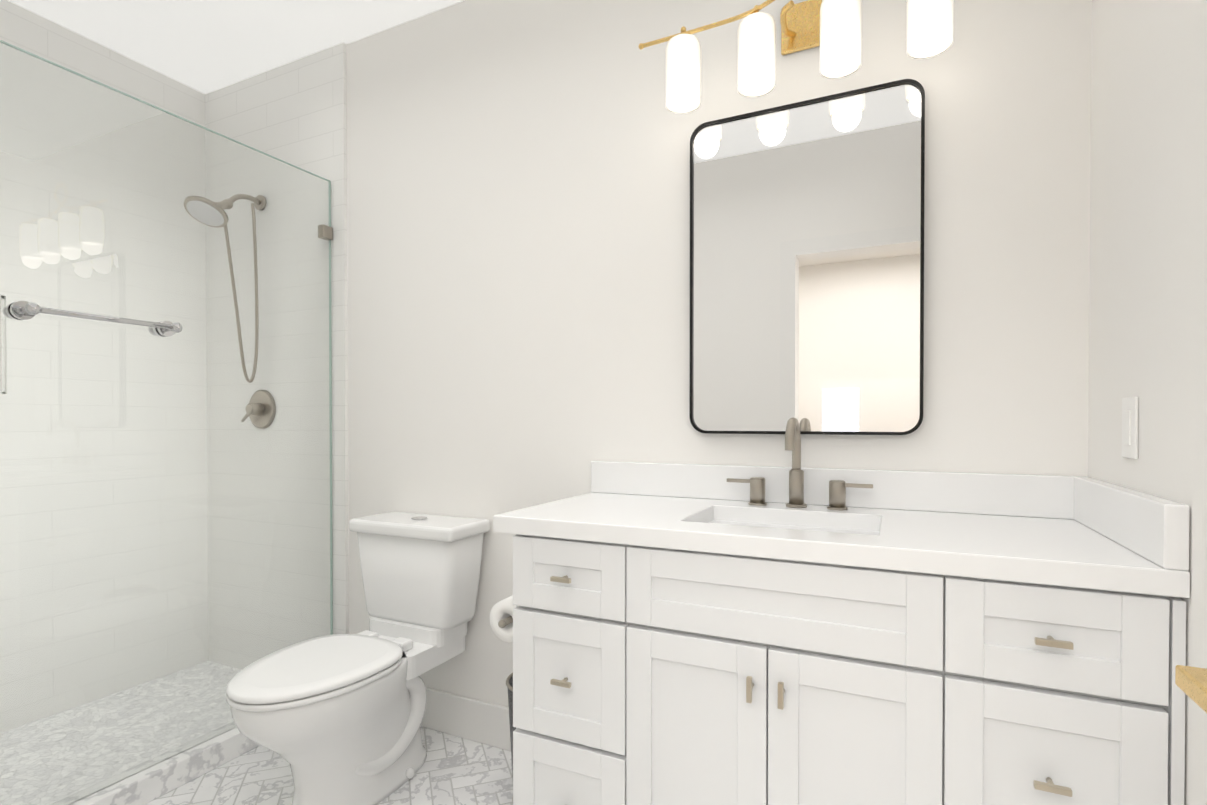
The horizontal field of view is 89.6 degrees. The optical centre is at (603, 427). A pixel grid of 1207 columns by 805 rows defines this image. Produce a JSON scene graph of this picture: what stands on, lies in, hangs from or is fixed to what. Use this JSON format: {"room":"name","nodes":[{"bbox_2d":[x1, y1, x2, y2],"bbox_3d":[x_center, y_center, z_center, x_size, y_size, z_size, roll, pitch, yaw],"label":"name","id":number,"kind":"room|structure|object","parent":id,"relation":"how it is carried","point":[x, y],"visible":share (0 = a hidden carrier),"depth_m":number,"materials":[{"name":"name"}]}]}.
{"room":"bathroom","nodes":[
{"label":"bathroom","id":0,"kind":"room"},
{"bbox_2d":[8,0,462,93],"bbox_3d":[-0.727,-1.566,1.323,3.520,0.100,1.960,0,1,26],"label":"ceiling","id":1,"kind":"structure","parent":0,"point":[205,46],"depth_m":2.32,"materials":[{"name":"white paint"}]},
{"bbox_2d":[145,726,512,804],"bbox_3d":[-0.727,1.174,1.350,3.520,0.100,1.960,0,1,26],"label":"floor","id":2,"kind":"structure","parent":0,"point":[454,770],"depth_m":1.92,"materials":[{"name":"stone"}]},
{"bbox_2d":[0,661,259,804],"bbox_3d":[-1.805,1.079,1.864,0.860,0.080,1.690,0,1,26],"label":"shower floor","id":3,"kind":"structure","parent":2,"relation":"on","point":[157,779],"depth_m":2.06,"materials":[{"name":"tile"}]},
{"bbox_2d":[0,40,332,804],"bbox_3d":[-1.457,0.029,1.692,0.144,2.022,1.678,0,1,26],"label":"glass","id":4,"kind":"object","parent":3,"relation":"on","point":[20,310],"visible":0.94,"depth_m":1.84,"materials":[{"name":"grey"}]},
{"bbox_2d":[226,512,489,804],"bbox_3d":[-0.764,0.719,1.882,0.456,0.800,0.771,0,1,26],"label":"toilet","id":5,"kind":"object","parent":2,"relation":"on","point":[335,719],"visible":1,"depth_m":1.85,"materials":[{"name":"white ceramic"}]},
{"bbox_2d":[506,673,515,800],"bbox_3d":[-0.188,0.937,1.826,0.210,0.365,0.210,0,1,26],"label":"trash can","id":6,"kind":"object","parent":2,"relation":"on","point":[509,681],"visible":0.04,"depth_m":1.78,"materials":[{"name":"grey metal"}]},
{"bbox_2d":[490,525,1189,804],"bbox_3d":[0.385,0.688,1.451,1.358,0.870,0.563,0,1,26],"label":"bathroom vanity","id":7,"kind":"object","parent":2,"relation":"on","point":[794,633],"depth_m":1.16,"materials":[{"name":"white wood"}]},
{"bbox_2d":[493,493,1189,588],"bbox_3d":[0.427,0.233,1.438,1.278,0.040,0.543,0,1,26],"label":"countertop","id":8,"kind":"structure","parent":7,"relation":"on","point":[1044,546],"depth_m":1.25,"materials":[{"name":"white stone"}]},
{"bbox_2d":[710,513,869,532],"bbox_3d":[0.424,0.322,1.431,0.430,0.162,0.301,0,1,26],"label":"sink","id":9,"kind":"object","parent":8,"relation":"in","point":[753,520],"depth_m":1.56,"materials":[{"name":"white ceramic"}]},
{"bbox_2d":[726,417,873,508],"bbox_3d":[0.490,0.093,1.569,0.374,0.238,0.159,0,1,26],"label":"faucet","id":10,"kind":"object","parent":8,"relation":"on","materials":[{"name":"silver metal"}]},
{"bbox_2d":[346,0,1091,706],"bbox_3d":[-0.330,-0.204,2.166,3.520,2.640,0.120,0,1,26],"label":"wall","id":11,"kind":"structure","parent":0,"point":[518,254],"depth_m":1.94,"materials":[{"name":"white paint"}]},
{"bbox_2d":[205,42,348,669],"bbox_3d":[-1.433,-0.208,2.619,0.900,2.640,0.015,0,1,26],"label":"wall tile","id":12,"kind":"structure","parent":11,"relation":"attached to","point":[294,112],"depth_m":2.58,"materials":[{"name":"white tile"}]},
{"bbox_2d":[184,194,265,382],"bbox_3d":[-1.548,-0.594,2.493,0.155,0.812,0.302,0,1,26],"label":"shower head","id":13,"kind":"object","parent":12,"relation":"attached to","point":[222,216],"depth_m":2.52},
{"bbox_2d":[241,390,275,428],"bbox_3d":[-1.491,-0.078,2.602,0.170,0.170,0.065,0,1,26],"label":"shower valve","id":14,"kind":"object","parent":12,"relation":"attached to","point":[257,401],"depth_m":2.60,"materials":[{"name":"silver metal"}]},
{"bbox_2d":[420,687,510,750],"bbox_3d":[-0.515,1.043,2.191,1.133,0.145,0.016,0,1,26],"label":"baseboard","id":15,"kind":"structure","parent":11,"relation":"attached to","point":[483,722],"depth_m":2.15,"materials":[{"name":"white"}]},
{"bbox_2d":[638,0,775,112],"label":"sconce","id":16,"kind":"object","parent":11,"relation":"attached to","point":[756,31],"depth_m":1.62,"materials":[{"name":"white glass"}]},
{"bbox_2d":[689,79,924,434],"bbox_3d":[0.534,-0.432,1.666,0.610,0.902,0.028,0,1,26],"label":"mirror","id":17,"kind":"object","parent":11,"relation":"attached to","point":[807,264],"visible":0.88,"depth_m":1.64,"materials":[{"name":"black mirror"}]},
{"bbox_2d":[780,0,861,78],"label":"sconce","id":18,"kind":"object","parent":11,"relation":"attached to","point":[831,29],"depth_m":1.50,"materials":[{"name":"white glass"}]},
{"bbox_2d":[591,461,1085,516],"bbox_3d":[0.540,0.160,1.673,1.278,0.099,0.020,0,1,26],"label":"backsplash","id":19,"kind":"structure","parent":11,"relation":"attached to","point":[1015,495],"depth_m":1.58,"materials":[{"name":"white stone"}]},
{"bbox_2d":[907,0,953,58],"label":"sconce","id":20,"kind":"object","parent":11,"relation":"attached to","point":[929,22],"depth_m":1.39,"materials":[{"name":"white glass"}]},
{"bbox_2d":[1088,0,1206,804],"bbox_3d":[0.780,-0.188,0.549,0.120,2.640,1.840,0,1,26],"label":"wall","id":21,"kind":"structure","parent":0,"point":[1148,272],"depth_m":1.05,"materials":[{"name":"white paint"}]},
{"bbox_2d":[1122,397,1137,458],"bbox_3d":[0.996,0.001,1.151,0.008,0.116,0.072,0,1,26],"label":"switch plate","id":22,"kind":"object","parent":21,"relation":"attached to","point":[1130,427],"visible":1,"depth_m":1.14,"materials":[{"name":"white plastic"}]},
{"bbox_2d":[1074,477,1189,568],"bbox_3d":[0.986,0.166,1.159,0.030,0.099,0.523,0,1,26],"label":"backsplash","id":23,"kind":"structure","parent":21,"relation":"attached to","point":[1155,528],"depth_m":1.04,"materials":[{"name":"white stone"}]},
{"bbox_3d":[-0.086,0.079,0.020,0.955,2.115,0.135,0,1,26],"label":"door frame","id":24,"kind":"structure","parent":0,"visible":0},
{"bbox_3d":[0.561,0.111,0.285,0.035,2.023,0.870,0,1,26],"label":"door leaf","id":25,"kind":"structure","parent":24,"relation":"attached to","visible":0},
{"bbox_2d":[1175,665,1206,712],"bbox_3d":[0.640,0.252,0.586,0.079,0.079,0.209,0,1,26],"label":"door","id":26,"kind":"structure","parent":25,"relation":"attached to","point":[1190,682],"depth_m":0.65,"materials":[{"name":"wood"}]},
{"bbox_3d":[-2.287,-0.203,2.016,0.120,2.640,1.840,0,1,26],"label":"wall","id":27,"kind":"structure","parent":0,"visible":0},
{"bbox_2d":[0,0,208,732],"bbox_3d":[-2.244,-0.203,2.053,0.105,2.640,1.705,0,1,26],"label":"wall tile","id":28,"kind":"structure","parent":27,"relation":"attached to","point":[35,34],"depth_m":2.41,"materials":[{"name":"white tile"}]}
]}

